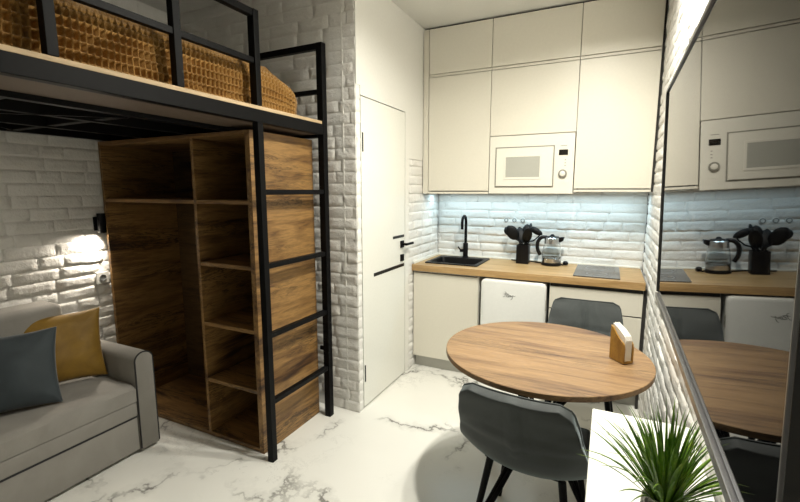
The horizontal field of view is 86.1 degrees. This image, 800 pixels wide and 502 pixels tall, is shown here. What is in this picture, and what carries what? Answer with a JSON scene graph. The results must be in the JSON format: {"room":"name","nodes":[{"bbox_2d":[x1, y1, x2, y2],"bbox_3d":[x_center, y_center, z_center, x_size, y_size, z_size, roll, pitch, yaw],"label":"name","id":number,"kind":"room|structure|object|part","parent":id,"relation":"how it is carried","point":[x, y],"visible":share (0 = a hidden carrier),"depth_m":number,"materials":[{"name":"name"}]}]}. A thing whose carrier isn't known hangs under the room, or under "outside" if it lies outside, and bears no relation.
{"room":"studio apartment","nodes":[
{"label":"studio apartment","id":0,"kind":"room"},
{"bbox_2d":[0,0,167,342],"bbox_3d":[-2.480,-0.154,1.805,0.014,2.800,3.587,4,9,26],"label":"wall","id":1,"kind":"structure","parent":0,"point":[51,194],"depth_m":2.60,"materials":[{"name":"brick"}]},
{"bbox_2d":[93,213,106,232],"bbox_3d":[-1.958,-0.182,2.801,0.064,0.127,0.060,4,9,26],"label":"wall lamp","id":2,"kind":"object","parent":1,"relation":"attached to","point":[99,222],"visible":1,"depth_m":2.78,"materials":[{"name":"black metal"}]},
{"bbox_3d":[-1.981,-0.180,2.813,0.012,0.090,0.060,4,9,26],"label":"plate","id":3,"kind":"part","parent":2,"relation":"part of","materials":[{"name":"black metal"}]},
{"bbox_2d":[95,271,108,283],"bbox_3d":[-1.986,0.177,2.858,0.014,0.080,0.080,4,9,26],"label":"wall socket","id":4,"kind":"object","parent":1,"relation":"attached to","point":[101,277],"visible":1,"depth_m":2.85,"materials":[{"name":"white plastic"}]},
{"bbox_2d":[180,0,359,411],"bbox_3d":[-0.985,-0.332,3.061,1.580,2.800,0.011,4,9,26],"label":"wall","id":5,"kind":"structure","parent":0,"point":[283,24],"depth_m":2.80,"materials":[{"name":"brick"}]},
{"bbox_2d":[44,364,638,501],"bbox_3d":[-0.684,1.266,1.940,3.485,0.050,5.240,4,9,26],"label":"floor","id":6,"kind":"structure","parent":0,"point":[407,444],"depth_m":2.38,"materials":[{"name":"white stone"}]},
{"bbox_2d":[0,301,159,501],"bbox_3d":[-2.158,0.826,1.770,0.657,0.870,1.965,4,9,26],"label":"sofa","id":7,"kind":"object","parent":6,"relation":"on","point":[46,450],"visible":0.69,"depth_m":2.22,"materials":[{"name":"grey fabric"}]},
{"bbox_2d":[0,301,61,336],"bbox_3d":[-2.205,0.573,2.119,0.200,0.463,0.896,4,9,26],"label":"cushion","id":8,"kind":"object","parent":7,"relation":"on","point":[14,320],"depth_m":2.30,"materials":[{"name":"grey fabric"}]},
{"bbox_2d":[0,327,62,412],"bbox_3d":[-1.931,0.600,2.096,0.420,0.364,0.182,-5,10,-34],"label":"cushion","id":9,"kind":"object","parent":7,"relation":"on","point":[28,371],"visible":1,"depth_m":2.11,"materials":[{"name":"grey fabric"}]},
{"bbox_2d":[23,307,107,381],"bbox_3d":[-1.908,0.545,2.393,0.419,0.382,0.171,-7,11,-41],"label":"cushion","id":10,"kind":"object","parent":7,"relation":"on","point":[78,350],"visible":0.56,"depth_m":2.40,"materials":[{"name":"yellow fabric"}]},
{"bbox_2d":[0,375,136,461],"bbox_3d":[-2.093,0.892,1.748,0.500,0.107,1.738,4,9,26],"label":"seat cushion","id":11,"kind":"object","parent":7,"relation":"on","point":[87,401],"depth_m":2.14,"materials":[{"name":"grey fabric"}]},
{"bbox_3d":[-2.146,0.987,1.787,0.614,0.082,1.740,4,9,26],"label":"seat","id":12,"kind":"part","parent":7,"relation":"part of","materials":[{"name":"grey fabric"}]},
{"bbox_3d":[-2.148,1.134,1.810,0.608,0.197,1.740,4,9,26],"label":"pull out drawer","id":13,"kind":"part","parent":7,"relation":"part of","materials":[{"name":"grey fabric"}]},
{"bbox_3d":[-1.750,0.835,2.611,0.645,0.575,0.108,4,9,26],"label":"arm","id":14,"kind":"part","parent":7,"relation":"part of"},
{"bbox_2d":[0,0,333,462],"bbox_3d":[-1.629,0.045,1.927,1.416,2.372,2.497,4,9,26],"label":"bed","id":15,"kind":"object","parent":6,"relation":"on","point":[43,93],"visible":0.91,"depth_m":2.05,"materials":[{"name":"black metal"}]},
{"bbox_3d":[-1.100,-0.817,1.319,0.034,0.412,0.034,4,9,26],"label":"guard post","id":16,"kind":"part","parent":15,"relation":"part of","materials":[{"name":"black metal"}]},
{"bbox_3d":[-1.002,-0.849,1.518,0.026,0.027,0.413,4,9,26],"label":"guard rail","id":17,"kind":"part","parent":15,"relation":"part of","materials":[{"name":"black metal"}]},
{"bbox_3d":[-0.904,-0.874,1.718,0.034,0.412,0.034,4,9,26],"label":"guard post","id":18,"kind":"part","parent":15,"relation":"part of","materials":[{"name":"black metal"}]},
{"bbox_3d":[-0.809,-0.905,1.911,0.026,0.027,0.399,4,9,26],"label":"guard rail","id":19,"kind":"part","parent":15,"relation":"part of","materials":[{"name":"black metal"}]},
{"bbox_3d":[-1.140,-1.028,1.206,0.034,0.033,1.912,4,9,26],"label":"guard rail","id":20,"kind":"part","parent":15,"relation":"part of","materials":[{"name":"black metal"}]},
{"bbox_3d":[-0.714,-0.945,2.102,0.043,0.446,0.034,4,9,26],"label":"guard post","id":21,"kind":"part","parent":15,"relation":"part of","materials":[{"name":"black metal"}]},
{"bbox_3d":[-0.714,0.266,2.275,0.037,1.836,0.038,4,9,26],"label":"ladder post","id":22,"kind":"part","parent":15,"relation":"part of","materials":[{"name":"black metal"}]},
{"bbox_3d":[-1.114,-1.267,2.863,1.372,0.035,0.035,4,9,26],"label":"rail","id":23,"kind":"part","parent":15,"relation":"part of","materials":[{"name":"black metal"}]},
{"bbox_3d":[-1.114,-1.009,2.899,1.372,0.026,0.028,4,9,26],"label":"rail","id":24,"kind":"part","parent":15,"relation":"part of","materials":[{"name":"black metal"}]},
{"bbox_3d":[-0.476,-0.068,2.723,0.043,2.372,0.043,4,9,26],"label":"ladder post","id":25,"kind":"part","parent":15,"relation":"part of","materials":[{"name":"black metal"}]},
{"bbox_3d":[-1.727,-0.758,1.762,1.255,0.171,2.140,4,9,26],"label":"mattress","id":26,"kind":"object","parent":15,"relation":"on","visible":0},
{"bbox_2d":[0,0,296,114],"bbox_3d":[-1.682,-0.805,1.775,1.346,0.258,2.301,4,9,26],"label":"blanket","id":27,"kind":"object","parent":26,"relation":"on","point":[88,35],"visible":0.61,"depth_m":1.63,"materials":[{"name":"fabric"}]},
{"bbox_2d":[98,129,319,453],"bbox_3d":[-1.255,0.197,2.849,1.314,1.812,0.524,4,9,26],"label":"wardrobe","id":28,"kind":"object","parent":6,"relation":"on","point":[180,212],"visible":0.8,"depth_m":2.73,"materials":[{"name":"brown wood"}]},
{"bbox_3d":[-1.836,0.158,3.128,0.022,1.812,0.524,4,9,26],"label":"panel","id":29,"kind":"part","parent":28,"relation":"part of","materials":[{"name":"brown wood"}]},
{"bbox_2d":[105,198,193,203],"bbox_3d":[-1.449,-0.340,2.863,0.841,0.022,0.510,4,9,26],"label":"shelf","id":30,"kind":"object","parent":28,"relation":"attached to","point":[107,200],"depth_m":2.71,"materials":[{"name":"brown wood"}]},
{"bbox_3d":[-1.260,-0.689,2.727,1.257,0.022,0.523,4,9,26],"label":"panel","id":31,"kind":"part","parent":28,"relation":"part of","materials":[{"name":"brown wood"}]},
{"bbox_3d":[-1.148,0.162,3.079,1.257,1.761,0.008,4,9,26],"label":"panel","id":32,"kind":"part","parent":28,"relation":"part of","materials":[{"name":"brown wood"}]},
{"bbox_3d":[-1.260,1.078,2.976,1.257,0.024,0.523,4,9,26],"label":"panel","id":33,"kind":"part","parent":28,"relation":"part of","materials":[{"name":"brown wood"}]},
{"bbox_2d":[197,199,247,204],"bbox_3d":[-0.874,-0.301,2.586,0.393,0.022,0.510,4,9,26],"label":"shelf","id":34,"kind":"object","parent":28,"relation":"attached to","point":[199,201],"depth_m":2.39,"materials":[{"name":"brown wood"}]},
{"bbox_2d":[201,253,250,270],"bbox_3d":[-0.874,0.054,2.636,0.393,0.022,0.510,4,9,26],"label":"shelf","id":35,"kind":"object","parent":28,"relation":"attached to","point":[240,261],"depth_m":2.50,"materials":[{"name":"brown wood"}]},
{"bbox_2d":[205,306,253,334],"bbox_3d":[-0.874,0.410,2.686,0.393,0.022,0.510,4,9,26],"label":"shelf","id":36,"kind":"object","parent":28,"relation":"attached to","point":[240,319],"depth_m":2.56,"materials":[{"name":"brown wood"}]},
{"bbox_2d":[208,356,256,393],"bbox_3d":[-0.874,0.758,2.735,0.393,0.022,0.510,4,9,26],"label":"shelf","id":37,"kind":"object","parent":28,"relation":"attached to","point":[240,374],"depth_m":2.62,"materials":[{"name":"brown wood"}]},
{"bbox_3d":[-0.679,0.236,2.572,0.034,1.812,0.524,4,9,26],"label":"panel","id":38,"kind":"part","parent":28,"relation":"part of","materials":[{"name":"brown wood"}]},
{"bbox_2d":[413,270,485,372],"bbox_3d":[0.488,0.557,3.761,0.564,0.844,0.565,4,9,26],"label":"base cabinet","id":39,"kind":"object","parent":6,"relation":"on","point":[444,306],"depth_m":3.52,"materials":[{"name":"beige wood"}]},
{"bbox_3d":[0.392,0.952,3.617,0.564,0.103,0.015,4,9,26],"label":"plinth","id":40,"kind":"part","parent":39,"relation":"part of","materials":[{"name":"beige wood"}]},
{"bbox_2d":[480,277,549,324],"bbox_3d":[0.961,0.602,3.485,0.481,0.833,0.584,4,9,26],"label":"fridge","id":41,"kind":"object","parent":6,"relation":"on","point":[502,299],"visible":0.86,"depth_m":3.19,"materials":[{"name":"white plastic"}]},
{"bbox_2d":[458,382,589,501],"bbox_3d":[0.525,0.860,1.737,0.495,0.816,0.596,5,9,32],"label":"dining chair","id":42,"kind":"object","parent":6,"relation":"on","point":[531,437],"visible":0.94,"depth_m":1.49,"materials":[{"name":"grey fabric"}]},
{"bbox_3d":[0.326,1.053,1.770,0.120,0.424,0.030,-2,8,-14],"label":"leg","id":43,"kind":"part","parent":42,"relation":"part of","materials":[{"name":"black metal"}]},
{"bbox_3d":[0.618,1.079,1.590,0.030,0.424,0.120,-2,8,-12],"label":"leg","id":44,"kind":"part","parent":42,"relation":"part of","materials":[{"name":"black metal"}]},
{"bbox_3d":[0.795,1.039,1.872,0.120,0.424,0.030,-2,8,-14],"label":"leg","id":45,"kind":"part","parent":42,"relation":"part of","materials":[{"name":"black metal"}]},
{"bbox_2d":[446,321,655,501],"bbox_3d":[0.679,0.843,2.076,0.915,0.751,0.915,4,9,26],"label":"dining table","id":46,"kind":"object","parent":6,"relation":"on","point":[559,364],"visible":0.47,"depth_m":1.90,"materials":[{"name":"brown wood"}]},
{"bbox_3d":[0.490,0.872,1.974,0.324,0.724,0.067,-4,9,-29],"label":"leg","id":47,"kind":"part","parent":46,"relation":"part of","materials":[{"name":"black metal"}]},
{"bbox_3d":[0.784,0.883,1.891,0.067,0.724,0.324,-4,9,-29],"label":"leg","id":48,"kind":"part","parent":46,"relation":"part of","materials":[{"name":"black metal"}]},
{"bbox_2d":[609,325,633,363],"bbox_3d":[0.981,0.410,1.892,0.052,0.153,0.084,-2,8,-15],"label":"napkin holder","id":49,"kind":"object","parent":46,"relation":"on","point":[617,346],"visible":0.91,"depth_m":1.88,"materials":[{"name":"brown wood"}]},
{"bbox_3d":[0.960,0.411,1.886,0.007,0.153,0.084,-2,8,-15],"label":"panel","id":50,"kind":"part","parent":49,"relation":"part of","materials":[{"name":"brown wood"}]},
{"bbox_2d":[613,322,631,361],"bbox_3d":[0.981,0.399,1.891,0.035,0.156,0.077,-2,8,-15],"label":"napkins","id":51,"kind":"object","parent":49,"relation":"in","point":[624,335],"visible":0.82,"depth_m":1.86,"materials":[{"name":"paper"}]},
{"bbox_3d":[1.003,0.409,1.897,0.007,0.153,0.084,-2,8,-15],"label":"panel","id":52,"kind":"part","parent":49,"relation":"part of","materials":[{"name":"brown wood"}]},
{"bbox_2d":[544,297,622,411],"bbox_3d":[1.076,0.744,2.555,0.495,0.816,0.596,4,9,26],"label":"dining chair","id":53,"kind":"object","parent":6,"relation":"on","point":[596,316],"visible":0.39,"depth_m":2.71,"materials":[{"name":"grey fabric"}]},
{"bbox_3d":[1.128,0.978,2.299,0.030,0.424,0.120,-3,8,-18],"label":"leg","id":54,"kind":"part","parent":53,"relation":"part of","materials":[{"name":"black metal"}]},
{"bbox_2d":[548,283,643,405],"bbox_3d":[1.485,0.625,3.281,0.613,0.844,0.565,4,9,26],"label":"base cabinet","id":55,"kind":"object","parent":6,"relation":"on","point":[630,302],"depth_m":2.93,"materials":[{"name":"beige wood"}]},
{"bbox_2d":[412,255,645,290],"bbox_3d":[0.987,0.149,3.446,1.687,0.050,0.593,4,9,26],"label":"countertop","id":56,"kind":"structure","parent":55,"relation":"on","point":[630,278],"depth_m":3.23,"materials":[{"name":"brown wood"}]},
{"bbox_2d":[413,253,437,263],"bbox_3d":[0.238,0.060,3.817,0.011,0.022,0.562,4,9,26],"label":"seal","id":57,"kind":"object","parent":56,"relation":"on","point":[435,254],"visible":1,"depth_m":3.77,"materials":[{"name":"white plastic"}]},
{"bbox_2d":[425,255,489,276],"bbox_3d":[0.503,0.161,3.714,0.454,0.168,0.430,4,9,26],"label":"sink","id":58,"kind":"object","parent":56,"relation":"in","point":[443,259],"visible":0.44,"depth_m":3.78,"materials":[{"name":"black metal"}]},
{"bbox_2d":[458,215,467,257],"bbox_3d":[0.550,-0.129,3.793,0.096,0.384,0.150,4,9,26],"label":"faucet","id":59,"kind":"object","parent":56,"relation":"on","point":[464,250],"visible":1,"depth_m":3.82,"materials":[{"name":"black metal"}]},
{"bbox_3d":[0.564,-0.186,3.769,0.025,0.264,0.134,4,9,26],"label":"spout","id":60,"kind":"part","parent":59,"relation":"part of","materials":[{"name":"black metal"}]},
{"bbox_2d":[516,244,530,263],"bbox_3d":[1.036,0.023,3.599,0.100,0.156,0.100,4,9,26],"label":"utensil holder","id":61,"kind":"object","parent":56,"relation":"on","point":[522,251],"visible":0.95,"depth_m":3.56,"materials":[{"name":"black plastic"}]},
{"bbox_2d":[506,225,520,244],"bbox_3d":[0.949,-0.062,3.587,0.130,0.304,0.024,1,8,4],"label":"serving spoon","id":62,"kind":"object","parent":61,"relation":"in","point":[512,232],"visible":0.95,"depth_m":3.57,"materials":[{"name":"black plastic"}]},
{"bbox_2d":[517,227,523,244],"bbox_3d":[1.015,-0.057,3.606,0.079,0.290,0.054,8,11,44],"label":"spatula","id":63,"kind":"object","parent":61,"relation":"in","point":[519,229],"visible":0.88,"depth_m":3.59,"materials":[{"name":"black plastic"}]},
{"bbox_2d":[522,227,531,244],"bbox_3d":[1.050,-0.051,3.539,0.079,0.298,0.065,4,9,26],"label":"slotted turner","id":64,"kind":"object","parent":61,"relation":"in","point":[527,234],"visible":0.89,"depth_m":3.52,"materials":[{"name":"black plastic"}]},
{"bbox_2d":[527,226,542,244],"bbox_3d":[1.112,-0.053,3.546,0.124,0.299,0.030,4,9,26],"label":"ladle","id":65,"kind":"object","parent":61,"relation":"in","point":[535,230],"visible":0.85,"depth_m":3.52,"materials":[{"name":"black plastic"}]},
{"bbox_2d":[438,253,639,268],"bbox_3d":[1.119,0.079,3.711,1.687,0.014,0.012,4,9,26],"label":"seal","id":66,"kind":"object","parent":56,"relation":"on","point":[438,253],"visible":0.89,"depth_m":3.67,"materials":[{"name":"white plastic"}]},
{"bbox_2d":[511,234,567,265],"bbox_3d":[1.147,-0.021,3.564,0.471,0.254,0.156,6,10,37],"label":"kettle","id":67,"kind":"object","parent":56,"relation":"on","point":[551,253],"visible":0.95,"depth_m":3.44,"materials":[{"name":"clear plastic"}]},
{"bbox_3d":[1.157,-0.046,3.508,0.088,0.168,0.031,2,8,14],"label":"handle","id":68,"kind":"part","parent":67,"relation":"part of","materials":[{"name":"black plastic"}]},
{"bbox_3d":[1.239,-0.124,3.478,0.108,0.026,0.108,4,9,26],"label":"lid","id":69,"kind":"part","parent":67,"relation":"part of","materials":[{"name":"black plastic"}]},
{"bbox_2d":[573,264,619,279],"bbox_3d":[1.481,0.152,3.216,0.302,0.007,0.515,4,9,26],"label":"cooktop","id":70,"kind":"object","parent":56,"relation":"in","point":[592,271],"visible":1,"depth_m":3.15,"materials":[{"name":"black glass"}]},
{"bbox_3d":[1.359,0.568,3.028,0.593,0.264,0.018,4,9,26],"label":"drawer","id":71,"kind":"part","parent":55,"relation":"part of","materials":[{"name":"beige wood"}]},
{"bbox_3d":[1.359,0.349,2.997,0.593,0.160,0.018,4,9,26],"label":"drawer","id":72,"kind":"part","parent":55,"relation":"part of","materials":[{"name":"beige wood"}]},
{"bbox_3d":[1.389,1.020,3.137,0.613,0.103,0.015,4,9,26],"label":"plinth","id":73,"kind":"part","parent":55,"relation":"part of","materials":[{"name":"beige wood"}]},
{"bbox_2d":[634,290,646,408],"bbox_3d":[1.640,0.677,2.917,0.017,0.843,0.022,4,9,26],"label":"strip","id":74,"kind":"object","parent":6,"relation":"on","point":[645,291],"visible":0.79,"depth_m":2.89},
{"bbox_2d":[585,409,714,501],"bbox_3d":[0.503,0.984,0.896,0.267,0.800,1.108,4,9,26],"label":"console table","id":75,"kind":"object","parent":6,"relation":"on","point":[604,483],"visible":0.55,"depth_m":1.12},
{"bbox_2d":[579,396,722,501],"bbox_3d":[0.501,0.437,0.847,0.280,0.297,0.307,4,9,26],"label":"potted grass","id":76,"kind":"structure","parent":75,"relation":"on","point":[667,473],"depth_m":0.83,"materials":[{"name":"plant"}]},
{"bbox_2d":[136,0,589,28],"bbox_3d":[-0.684,-1.556,1.542,3.485,0.050,5.240,4,9,26],"label":"ceiling","id":77,"kind":"structure","parent":0,"point":[428,14],"depth_m":3.07,"materials":[{"name":"paint"}]},
{"bbox_2d":[355,84,437,412],"bbox_3d":[0.042,-0.053,3.412,0.014,2.150,1.453,4,9,26],"label":"wall","id":78,"kind":"structure","parent":0,"point":[423,208],"depth_m":3.55,"materials":[{"name":"brick"}]},
{"bbox_2d":[340,0,424,409],"bbox_3d":[0.001,-0.379,3.392,0.100,2.800,1.465,4,9,26],"label":"wall","id":79,"kind":"structure","parent":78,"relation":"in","point":[389,44],"depth_m":3.05,"materials":[{"name":"white paint"}]},
{"bbox_2d":[360,96,413,406],"bbox_3d":[-0.093,0.014,3.136,0.111,2.094,0.709,4,9,26],"label":"door","id":80,"kind":"structure","parent":79,"relation":"attached to","point":[382,127],"depth_m":3.07,"materials":[{"name":"white paint"}]},
{"bbox_3d":[0.064,-0.059,3.379,0.048,0.020,0.120,4,9,26],"label":"lever","id":81,"kind":"part","parent":80,"relation":"part of","materials":[{"name":"black metal"}]},
{"bbox_2d":[437,192,647,271],"bbox_3d":[1.133,-0.417,3.665,1.715,2.800,0.056,4,9,26],"label":"wall","id":82,"kind":"structure","parent":0,"point":[608,228],"depth_m":3.58,"materials":[{"name":"brick"}]},
{"bbox_2d":[428,71,491,193],"bbox_3d":[0.552,-0.958,3.622,0.516,0.936,0.375,4,9,26],"label":"upper cabinet","id":83,"kind":"object","parent":82,"relation":"attached to","point":[459,105],"visible":0.93,"depth_m":3.45,"materials":[{"name":"beige wood"}]},
{"bbox_2d":[423,30,429,193],"bbox_3d":[0.221,-1.140,3.566,0.045,1.312,0.028,4,9,26],"label":"filler panel","id":84,"kind":"object","parent":83,"relation":"attached to","point":[426,32],"visible":1,"depth_m":3.55,"materials":[{"name":"beige wood"}]},
{"bbox_3d":[0.475,-0.481,3.529,0.514,0.016,0.015,4,9,26],"label":"light rail","id":85,"kind":"part","parent":83,"relation":"part of","materials":[{"name":"beige wood"}]},
{"bbox_2d":[429,19,493,77],"bbox_3d":[0.552,-1.609,3.530,0.516,0.374,0.375,4,9,26],"label":"upper cabinet","id":86,"kind":"object","parent":82,"relation":"attached to","point":[467,48],"visible":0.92,"depth_m":3.36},
{"bbox_3d":[0.475,-1.413,3.398,0.514,0.018,0.012,4,9,26],"label":"grip rail","id":87,"kind":"part","parent":86,"relation":"part of","materials":[{"name":"beige wood"}]},
{"bbox_2d":[425,0,595,29],"bbox_3d":[0.972,-1.748,3.130,1.697,0.013,0.015,4,9,26],"label":"strip","id":88,"kind":"object","parent":86,"relation":"on","point":[590,0],"visible":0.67,"depth_m":3.18,"materials":[{"name":"beige wood"}]},
{"bbox_2d":[490,60,580,136],"bbox_3d":[1.067,-1.143,3.343,0.625,0.492,0.375,4,9,26],"label":"upper cabinet","id":89,"kind":"object","parent":82,"relation":"attached to","point":[537,99],"visible":0.82,"depth_m":3.17,"materials":[{"name":"beige wood"}]},
{"bbox_2d":[489,132,575,193],"bbox_3d":[1.056,-0.675,3.386,0.619,0.438,0.377,4,9,26],"label":"microwave","id":90,"kind":"object","parent":89,"relation":"attached to","point":[537,163],"visible":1,"depth_m":3.22,"materials":[{"name":"white glass"}]},
{"bbox_3d":[0.939,-0.638,3.252,0.419,0.288,0.011,4,9,26],"label":"door","id":91,"kind":"part","parent":90,"relation":"part of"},
{"bbox_3d":[0.941,-0.639,3.257,0.437,0.306,0.002,4,9,26],"label":"door trim","id":92,"kind":"part","parent":90,"relation":"part of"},
{"bbox_3d":[1.191,-0.568,3.137,0.060,0.060,0.016,4,9,26],"label":"knob","id":93,"kind":"part","parent":90,"relation":"part of","materials":[{"name":"beige plastic"}]},
{"bbox_2d":[492,3,583,70],"bbox_3d":[1.067,-1.574,3.282,0.625,0.374,0.375,4,9,26],"label":"upper cabinet","id":94,"kind":"object","parent":82,"relation":"attached to","point":[552,35],"visible":0.91,"depth_m":3.11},
{"bbox_3d":[0.990,-1.377,3.150,0.623,0.018,0.012,4,9,26],"label":"grip rail","id":95,"kind":"part","parent":94,"relation":"part of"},
{"bbox_2d":[573,50,661,191],"bbox_3d":[1.572,-0.897,3.130,0.493,0.920,0.375,4,9,26],"label":"upper cabinet","id":96,"kind":"object","parent":82,"relation":"attached to","point":[618,100],"visible":1,"depth_m":2.96,"materials":[{"name":"beige wood"}]},
{"bbox_3d":[1.494,-0.427,3.036,0.491,0.016,0.015,4,9,26],"label":"light rail","id":97,"kind":"part","parent":96,"relation":"part of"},
{"bbox_2d":[581,0,665,59],"bbox_3d":[1.572,-1.540,3.039,0.493,0.374,0.375,4,9,26],"label":"upper cabinet","id":98,"kind":"object","parent":82,"relation":"attached to","point":[610,27],"visible":0.94,"depth_m":2.88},
{"bbox_3d":[1.495,-1.343,2.908,0.491,0.018,0.012,4,9,26],"label":"grip rail","id":99,"kind":"part","parent":98,"relation":"part of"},
{"bbox_2d":[640,485,685,501],"bbox_3d":[0.523,0.532,0.851,0.086,0.106,0.086,4,9,26],"label":"pot","id":100,"kind":"object","parent":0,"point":[650,492],"depth_m":0.84,"materials":[{"name":"ceramic"}]},
{"bbox_2d":[638,0,724,501],"bbox_3d":[0.794,-0.045,1.030,0.016,2.800,5.040,4,9,26],"label":"wall","id":101,"kind":"structure","parent":0,"point":[683,16],"depth_m":2.26,"materials":[{"name":"brick"}]},
{"bbox_2d":[651,0,667,191],"bbox_3d":[1.727,-1.047,2.846,0.010,1.296,0.018,4,9,26],"label":"strip","id":102,"kind":"object","parent":101,"relation":"attached to","point":[666,10],"visible":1,"depth_m":2.84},
{"bbox_2d":[655,0,799,501],"bbox_3d":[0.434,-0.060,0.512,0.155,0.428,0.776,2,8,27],"label":"mirror","id":103,"kind":"object","parent":101,"relation":"attached to","point":[727,297],"visible":1,"depth_m":0.32,"materials":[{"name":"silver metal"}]}
]}

